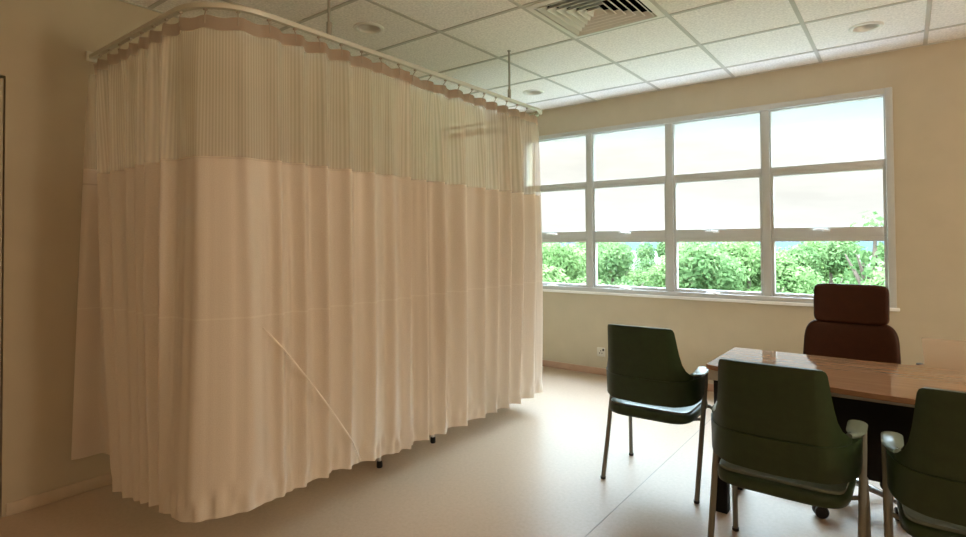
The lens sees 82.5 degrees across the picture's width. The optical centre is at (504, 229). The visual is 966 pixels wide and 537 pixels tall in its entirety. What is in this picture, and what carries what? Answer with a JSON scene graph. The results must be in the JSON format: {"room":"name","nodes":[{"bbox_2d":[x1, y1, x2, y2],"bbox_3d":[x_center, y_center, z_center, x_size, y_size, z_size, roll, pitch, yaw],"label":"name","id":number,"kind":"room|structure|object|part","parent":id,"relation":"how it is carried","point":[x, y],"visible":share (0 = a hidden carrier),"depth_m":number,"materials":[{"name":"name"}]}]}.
{"room":"hospital room","nodes":[
{"label":"hospital room","id":0,"kind":"room"},
{"bbox_2d":[0,0,505,517],"bbox_3d":[-2.233,-0.073,3.139,0.300,2.900,7.250,-1,-1,36],"label":"wall","id":1,"kind":"structure","parent":0,"point":[200,91],"depth_m":2.99,"materials":[{"name":"paint"}]},
{"bbox_2d":[0,78,3,405],"bbox_3d":[-2.750,0.314,2.286,0.254,2.101,0.970,-1,-1,36],"label":"door","id":2,"kind":"structure","parent":1,"relation":"in","point":[1,79],"depth_m":2.64,"materials":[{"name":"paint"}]},
{"bbox_2d":[6,473,111,516],"bbox_3d":[-1.176,1.360,4.285,0.012,0.062,4.098,-1,-1,36],"label":"baseboard","id":3,"kind":"structure","parent":1,"relation":"attached to","point":[54,495],"depth_m":2.78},
{"bbox_2d":[0,366,911,536],"bbox_3d":[0.367,1.421,1.229,6.500,0.200,7.650,-1,-1,36],"label":"floor","id":4,"kind":"structure","parent":0,"point":[532,467],"depth_m":2.79,"materials":[{"name":"tile"}]},
{"bbox_2d":[377,435,435,467],"bbox_3d":[-0.741,1.157,3.472,0.414,0.430,0.500,-1,-1,36],"label":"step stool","id":5,"kind":"object","parent":4,"relation":"on","point":[433,438],"visible":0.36,"depth_m":3.17,"materials":[{"name":"black plastic"}]},
{"bbox_2d":[585,419,710,536],"bbox_3d":[-0.204,1.338,1.645,0.004,0.011,7.250,-1,-1,36],"label":"trim","id":6,"kind":"structure","parent":4,"relation":"attached to","point":[710,419],"depth_m":2.92,"materials":[{"name":"beige plastic"}]},
{"bbox_2d":[600,324,711,503],"bbox_3d":[0.820,0.919,2.981,0.536,0.862,0.538,-1,-1,35],"label":"armchair","id":7,"kind":"object","parent":4,"relation":"on","point":[647,379],"visible":0.99,"depth_m":2.79,"materials":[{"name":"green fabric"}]},
{"bbox_3d":[0.584,1.049,3.079,0.026,0.605,0.197,-1,-1,34],"label":"leg","id":8,"kind":"part","parent":7,"relation":"part of","materials":[{"name":"grey metal"}]},
{"bbox_3d":[0.777,1.158,3.273,0.043,0.385,0.120,0,-1,-33],"label":"leg","id":9,"kind":"part","parent":7,"relation":"part of","materials":[{"name":"grey metal"}]},
{"bbox_3d":[0.711,0.625,2.834,0.466,0.276,0.166,-1,-1,35],"label":"backrest","id":10,"kind":"part","parent":7,"relation":"part of","materials":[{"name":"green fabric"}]},
{"bbox_3d":[0.848,0.925,3.020,0.428,0.016,0.416,-1,-1,35],"label":"seat","id":11,"kind":"part","parent":7,"relation":"part of","materials":[{"name":"green leather"}]},
{"bbox_3d":[0.997,1.040,2.790,0.026,0.605,0.197,-1,-1,36],"label":"leg","id":12,"kind":"part","parent":7,"relation":"part of","materials":[{"name":"grey metal"}]},
{"bbox_2d":[707,358,870,536],"bbox_3d":[1.075,0.901,2.115,0.536,0.862,0.538,-1,-1,37],"label":"armchair","id":13,"kind":"object","parent":4,"relation":"on","point":[776,431],"visible":1,"depth_m":1.94,"materials":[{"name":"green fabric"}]},
{"bbox_3d":[0.843,1.030,2.222,0.026,0.605,0.197,-1,-1,36],"label":"leg","id":14,"kind":"part","parent":13,"relation":"part of","materials":[{"name":"grey"}]},
{"bbox_3d":[1.042,1.140,2.410,0.043,0.385,0.120,0,-1,-31],"label":"leg","id":15,"kind":"part","parent":13,"relation":"part of","materials":[{"name":"grey"}]},
{"bbox_3d":[0.960,0.606,1.972,0.466,0.276,0.166,-1,-1,37],"label":"backrest","id":16,"kind":"part","parent":13,"relation":"part of","materials":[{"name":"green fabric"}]},
{"bbox_3d":[1.104,0.907,2.154,0.428,0.016,0.416,-1,-1,37],"label":"seat","id":17,"kind":"part","parent":13,"relation":"part of","materials":[{"name":"green leather"}]},
{"bbox_3d":[1.245,1.022,1.919,0.026,0.605,0.197,-1,-1,38],"label":"leg","id":18,"kind":"part","parent":13,"relation":"part of","materials":[{"name":"grey"}]},
{"bbox_3d":[1.373,1.133,2.160,0.120,0.385,0.043,-1,-1,15],"label":"leg","id":19,"kind":"part","parent":13,"relation":"part of","materials":[{"name":"grey"}]},
{"bbox_2d":[706,338,965,513],"bbox_3d":[1.950,0.974,2.567,1.617,0.720,1.533,-1,-1,36],"label":"desk","id":20,"kind":"object","parent":4,"relation":"on","point":[882,395],"visible":0.48,"depth_m":2.35,"materials":[{"name":"brown wood"}]},
{"bbox_3d":[1.040,0.994,2.640,0.055,0.697,0.055,-1,-1,36],"label":"leg","id":21,"kind":"part","parent":20,"relation":"part of","materials":[{"name":"black"}]},
{"bbox_2d":[706,338,965,404],"bbox_3d":[1.948,0.625,2.574,1.617,0.022,1.533,-1,-1,36],"label":"countertop","id":22,"kind":"structure","parent":20,"relation":"on","point":[944,366],"depth_m":2.42,"materials":[{"name":"brown wood"}]},
{"bbox_3d":[1.698,0.843,2.227,1.480,0.422,0.018,-1,-1,36],"label":"modesty panel","id":23,"kind":"part","parent":20,"relation":"part of","materials":[{"name":"black wood"}]},
{"bbox_2d":[803,283,900,521],"bbox_3d":[1.672,0.815,2.801,0.628,1.050,0.673,-1,-1,40],"label":"office chair","id":24,"kind":"object","parent":4,"relation":"on","point":[851,321],"visible":0.4,"depth_m":2.93,"materials":[{"name":"brown leather"}]},
{"bbox_3d":[1.858,0.690,2.956,0.451,0.410,0.145,-1,-1,40],"label":"backrest","id":25,"kind":"part","parent":24,"relation":"part of","materials":[{"name":"brown leather"}]},
{"bbox_2d":[881,387,965,536],"bbox_3d":[1.502,0.890,1.719,0.536,0.862,0.538,-1,-1,34],"label":"armchair","id":26,"kind":"object","parent":4,"relation":"on","point":[926,478],"visible":1,"depth_m":1.64,"materials":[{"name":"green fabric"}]},
{"bbox_3d":[1.264,1.019,1.813,0.026,0.605,0.197,-1,-1,33],"label":"leg","id":27,"kind":"part","parent":26,"relation":"part of","materials":[{"name":"grey"}]},
{"bbox_3d":[1.554,0.951,1.794,0.514,0.032,0.240,-1,-1,34],"label":"under frame","id":28,"kind":"part","parent":26,"relation":"part of","materials":[{"name":"grey"}]},
{"bbox_3d":[1.395,0.595,1.570,0.466,0.276,0.166,-1,-1,34],"label":"backrest","id":29,"kind":"part","parent":26,"relation":"part of","materials":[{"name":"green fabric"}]},
{"bbox_3d":[1.529,0.896,1.759,0.428,0.016,0.416,-1,-1,34],"label":"seat","id":30,"kind":"part","parent":26,"relation":"part of","materials":[{"name":"green leather"}]},
{"bbox_2d":[126,0,965,115],"bbox_3d":[0.344,-1.554,1.285,6.500,0.449,7.650,-1,-1,36],"label":"ceiling","id":31,"kind":"structure","parent":0,"point":[518,30],"depth_m":3.70,"materials":[{"name":"tile"}]},
{"bbox_2d":[86,0,541,134],"bbox_3d":[-0.935,-1.083,3.625,1.263,0.376,2.650,-1,-1,36],"label":"rail","id":32,"kind":"object","parent":31,"relation":"hanging from","point":[90,56],"visible":0.93,"depth_m":2.70,"materials":[{"name":"silver metal"}]},
{"bbox_2d":[71,8,410,522],"bbox_3d":[-1.348,0.154,2.607,1.729,2.152,0.787,0,-1,-4],"label":"privacy curtain","id":33,"kind":"object","parent":32,"relation":"hanging from","point":[243,323],"visible":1,"depth_m":2.49,"materials":[{"name":"fabric"}]},
{"bbox_3d":[-1.240,0.461,2.587,1.570,1.535,0.735,0,-1,-8],"label":"cloth panel","id":34,"kind":"part","parent":33,"relation":"part of","materials":[{"name":"beige fabric"}]},
{"bbox_3d":[-0.861,0.793,2.564,0.064,0.750,0.548,-1,-1,33],"label":"diagonal cord","id":35,"kind":"part","parent":33,"relation":"part of","materials":[{"name":"beige fabric"}]},
{"bbox_3d":[-0.856,-1.118,2.683,0.025,0.343,0.025,-1,-1,36],"label":"hanger rod","id":36,"kind":"part","parent":32,"relation":"part of","materials":[{"name":"silver metal"}]},
{"bbox_2d":[398,69,542,444],"bbox_3d":[-0.149,0.169,3.970,0.868,2.150,1.874,0,-1,2],"label":"privacy curtain","id":37,"kind":"object","parent":32,"relation":"hanging from","point":[476,326],"visible":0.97,"depth_m":3.60,"materials":[{"name":"fabric"}]},
{"bbox_3d":[-0.147,0.480,3.958,0.868,1.530,1.840,0,-1,2],"label":"cloth panel","id":38,"kind":"part","parent":37,"relation":"part of","materials":[{"name":"beige fabric"}]},
{"bbox_3d":[0.032,-1.102,3.905,0.025,0.343,0.025,-1,-1,36],"label":"hanger rod","id":39,"kind":"part","parent":32,"relation":"part of","materials":[{"name":"silver metal"}]},
{"bbox_2d":[353,22,383,33],"bbox_3d":[-0.860,-1.313,3.484,0.192,0.087,0.192,-1,-1,36],"label":"recessed light","id":40,"kind":"object","parent":31,"relation":"in","point":[362,27],"visible":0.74,"depth_m":3.53,"materials":[{"name":"white"}]},
{"bbox_2d":[523,89,543,95],"bbox_3d":[0.260,-1.292,5.024,0.192,0.087,0.192,-1,-1,36],"label":"recessed light","id":41,"kind":"object","parent":31,"relation":"in","point":[532,92],"visible":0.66,"depth_m":5.07,"materials":[{"name":"white"}]},
{"bbox_2d":[119,0,965,116],"bbox_3d":[0.346,-1.342,1.281,6.100,0.036,7.250,-1,-1,36],"label":"ceiling grid","id":42,"kind":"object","parent":31,"relation":"attached to","point":[802,23],"depth_m":3.77,"materials":[{"name":"silver metal"}]},
{"bbox_2d":[524,0,664,38],"bbox_3d":[0.540,-1.343,3.251,0.619,0.122,0.619,-1,-1,36],"label":"ceiling vent","id":43,"kind":"object","parent":31,"relation":"in","point":[576,18],"visible":0.98,"depth_m":3.33,"materials":[{"name":"white metal"}]},
{"bbox_2d":[848,21,883,32],"bbox_3d":[2.315,-1.337,3.531,0.192,0.087,0.192,-1,-1,36],"label":"recessed light","id":44,"kind":"object","parent":31,"relation":"in","point":[864,27],"visible":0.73,"depth_m":3.56,"materials":[{"name":"white"}]},
{"bbox_2d":[506,39,965,383],"bbox_3d":[2.546,-0.088,4.271,6.500,2.900,0.200,-1,-1,36],"label":"wall","id":45,"kind":"structure","parent":0,"point":[928,82],"depth_m":4.20,"materials":[{"name":"paint"}]},
{"bbox_2d":[597,347,604,356],"bbox_3d":[0.926,1.174,5.297,0.086,0.086,0.017,-1,-1,36],"label":"wall socket","id":46,"kind":"object","parent":45,"relation":"attached to","point":[600,351],"visible":1,"depth_m":5.29,"materials":[{"name":"beige plastic"}]},
{"bbox_2d":[542,360,713,391],"bbox_3d":[2.494,1.328,4.158,6.100,0.065,0.012,-1,-1,36],"label":"baseboard","id":47,"kind":"structure","parent":45,"relation":"attached to","point":[573,367],"depth_m":5.43,"materials":[{"name":"plastic"}]},
{"bbox_2d":[520,87,899,311],"bbox_3d":[1.503,-0.196,4.930,3.282,1.612,0.103,-1,-1,36],"label":"window","id":48,"kind":"structure","parent":45,"relation":"in","point":[767,234],"depth_m":4.63,"materials":[{"name":"white metal"}]},
{"bbox_3d":[0.528,-0.677,5.663,0.728,0.515,0.050,-1,-1,36],"label":"sash","id":49,"kind":"part","parent":48,"relation":"part of","materials":[{"name":"glass"}]},
{"bbox_3d":[0.532,-0.163,5.653,0.728,0.513,0.050,-1,-1,36],"label":"sash","id":50,"kind":"part","parent":48,"relation":"part of","materials":[{"name":"glass"}]},
{"bbox_3d":[0.536,0.331,5.644,0.728,0.476,0.050,-1,-1,36],"label":"sash","id":51,"kind":"part","parent":48,"relation":"part of","materials":[{"name":"clear glass"}]},
{"bbox_3d":[1.171,-0.691,5.196,0.733,0.515,0.050,-1,-1,36],"label":"sash","id":52,"kind":"part","parent":48,"relation":"part of","materials":[{"name":"glass"}]},
{"bbox_3d":[1.175,-0.177,5.186,0.733,0.513,0.050,-1,-1,36],"label":"sash","id":53,"kind":"part","parent":48,"relation":"part of","materials":[{"name":"glass"}]},
{"bbox_3d":[1.178,0.317,5.177,0.733,0.476,0.050,-1,-1,36],"label":"sash","id":54,"kind":"part","parent":48,"relation":"part of","materials":[{"name":"clear glass"}]},
{"bbox_3d":[1.813,-0.705,4.729,0.729,0.515,0.050,-1,-1,36],"label":"sash","id":55,"kind":"part","parent":48,"relation":"part of","materials":[{"name":"glass"}]},
{"bbox_3d":[1.817,-0.191,4.719,0.729,0.513,0.050,-1,-1,36],"label":"sash","id":56,"kind":"part","parent":48,"relation":"part of","materials":[{"name":"glass"}]},
{"bbox_3d":[1.821,0.303,4.709,0.729,0.476,0.050,-1,-1,36],"label":"sash","id":57,"kind":"part","parent":48,"relation":"part of","materials":[{"name":"clear glass"}]},
{"bbox_3d":[1.486,0.598,4.883,3.282,0.024,0.018,-1,-1,36],"label":"sill","id":58,"kind":"part","parent":48,"relation":"part of","materials":[{"name":"white"}]},
{"bbox_3d":[2.471,-0.719,4.251,0.768,0.515,0.050,-1,-1,36],"label":"sash","id":59,"kind":"part","parent":48,"relation":"part of","materials":[{"name":"glass"}]},
{"bbox_3d":[2.475,-0.205,4.241,0.768,0.513,0.050,-1,-1,36],"label":"sash","id":60,"kind":"part","parent":48,"relation":"part of","materials":[{"name":"glass"}]},
{"bbox_3d":[2.478,0.289,4.232,0.768,0.476,0.050,-1,-1,36],"label":"sash","id":61,"kind":"part","parent":48,"relation":"part of","materials":[{"name":"clear glass"}]},
{"label":"outside","id":62,"kind":"structure","parent":0,"visible":0},
{"bbox_2d":[570,250,884,284],"bbox_3d":[89.282,8.517,139.604,420.000,0.500,309.000,-1,-1,36],"label":"ground","id":63,"kind":"structure","parent":62,"point":[656,257],"depth_m":171.82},
{"bbox_2d":[542,243,603,284],"bbox_3d":[1.381,3.477,17.852,4.376,6.316,4.764,-1,-1,5],"label":"tree","id":64,"kind":"object","parent":63,"relation":"on","point":[557,266],"visible":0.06,"depth_m":17.42,"materials":[{"name":"green plant"}]},
{"bbox_2d":[571,242,602,270],"bbox_3d":[6.633,3.771,41.568,4.536,6.548,4.939,0,-1,-7],"label":"tree","id":65,"kind":"object","parent":63,"relation":"on","point":[581,243],"visible":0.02,"depth_m":40.93,"materials":[{"name":"green plant"}]},
{"bbox_2d":[569,242,643,286],"bbox_3d":[4.236,3.559,22.726,4.432,6.294,3.715,0,-1,-13],"label":"tree","id":66,"kind":"object","parent":63,"relation":"on","point":[614,262],"visible":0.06,"depth_m":22.35,"materials":[{"name":"green plant"}]},
{"bbox_2d":[585,242,633,285],"bbox_3d":[5.218,3.631,29.138,4.492,6.379,3.765,-1,-1,41],"label":"tree","id":67,"kind":"object","parent":63,"relation":"on","point":[605,279],"visible":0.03,"depth_m":27.96,"materials":[{"name":"green plant"}]},
{"bbox_2d":[598,242,649,286],"bbox_3d":[6.466,3.760,34.406,4.751,6.299,4.364,0,-1,-25],"label":"tree","id":68,"kind":"object","parent":63,"relation":"on","point":[639,279],"visible":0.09,"depth_m":33.51,"materials":[{"name":"green plant"}]},
{"bbox_2d":[634,242,664,286],"bbox_3d":[10.833,3.663,37.941,4.621,6.562,3.873,1,-2,-44],"label":"tree","id":69,"kind":"object","parent":63,"relation":"on","point":[645,251],"visible":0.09,"depth_m":37.92,"materials":[{"name":"green plant"}]},
{"bbox_2d":[646,242,713,287],"bbox_3d":[8.903,3.583,26.117,4.366,6.301,4.753,0,-1,-37],"label":"tree","id":70,"kind":"object","parent":63,"relation":"on","point":[659,276],"visible":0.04,"depth_m":25.81,"materials":[{"name":"green plant"}]},
{"bbox_2d":[678,242,749,290],"bbox_3d":[5.433,3.402,15.350,3.724,6.309,4.443,0,-1,-12],"label":"tree","id":71,"kind":"object","parent":63,"relation":"on","point":[700,270],"visible":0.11,"depth_m":14.80,"materials":[{"name":"green plant"}]},
{"bbox_2d":[740,242,760,290],"bbox_3d":[15.586,3.731,35.136,4.711,6.246,4.327,-1,-1,28],"label":"tree","id":72,"kind":"object","parent":63,"relation":"on","point":[750,242],"visible":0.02,"depth_m":35.01,"materials":[{"name":"green plant"}]},
{"bbox_2d":[679,242,824,293],"bbox_3d":[8.618,3.382,19.932,4.485,6.473,4.883,0,-1,-31],"label":"tree","id":73,"kind":"object","parent":63,"relation":"on","point":[788,280],"visible":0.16,"depth_m":18.92,"materials":[{"name":"green plant"}]},
{"bbox_2d":[777,241,850,283],"bbox_3d":[15.621,3.557,28.174,4.385,6.329,4.774,0,-1,-35],"label":"tree","id":74,"kind":"object","parent":63,"relation":"on","point":[825,273],"visible":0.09,"depth_m":27.43,"materials":[{"name":"green plant"}]},
{"bbox_2d":[785,241,862,292],"bbox_3d":[13.381,3.394,22.438,4.558,6.473,3.821,1,-1,-42],"label":"tree","id":75,"kind":"object","parent":63,"relation":"on","point":[835,261],"visible":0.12,"depth_m":22.44,"materials":[{"name":"green plant"}]},
{"bbox_2d":[827,211,888,284],"bbox_3d":[11.292,2.974,16.452,2.326,7.113,2.256,-1,-1,4],"label":"tree","id":76,"kind":"object","parent":63,"relation":"on","point":[860,270],"visible":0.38,"depth_m":16.63,"materials":[{"name":"green plant"}]},
{"bbox_2d":[862,262,888,286],"bbox_3d":[9.795,3.392,11.709,4.618,6.122,4.242,0,-1,-23],"label":"tree","id":77,"kind":"object","parent":63,"relation":"on","point":[877,280],"visible":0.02,"depth_m":13.14,"materials":[{"name":"green plant"}]},
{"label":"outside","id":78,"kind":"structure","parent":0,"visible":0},
{"bbox_2d":[543,241,883,251],"bbox_3d":[147.746,6.342,288.158,420.000,8.594,60.000,-1,-1,36],"label":"hills","id":79,"kind":"structure","parent":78,"point":[869,244],"depth_m":264.76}
]}

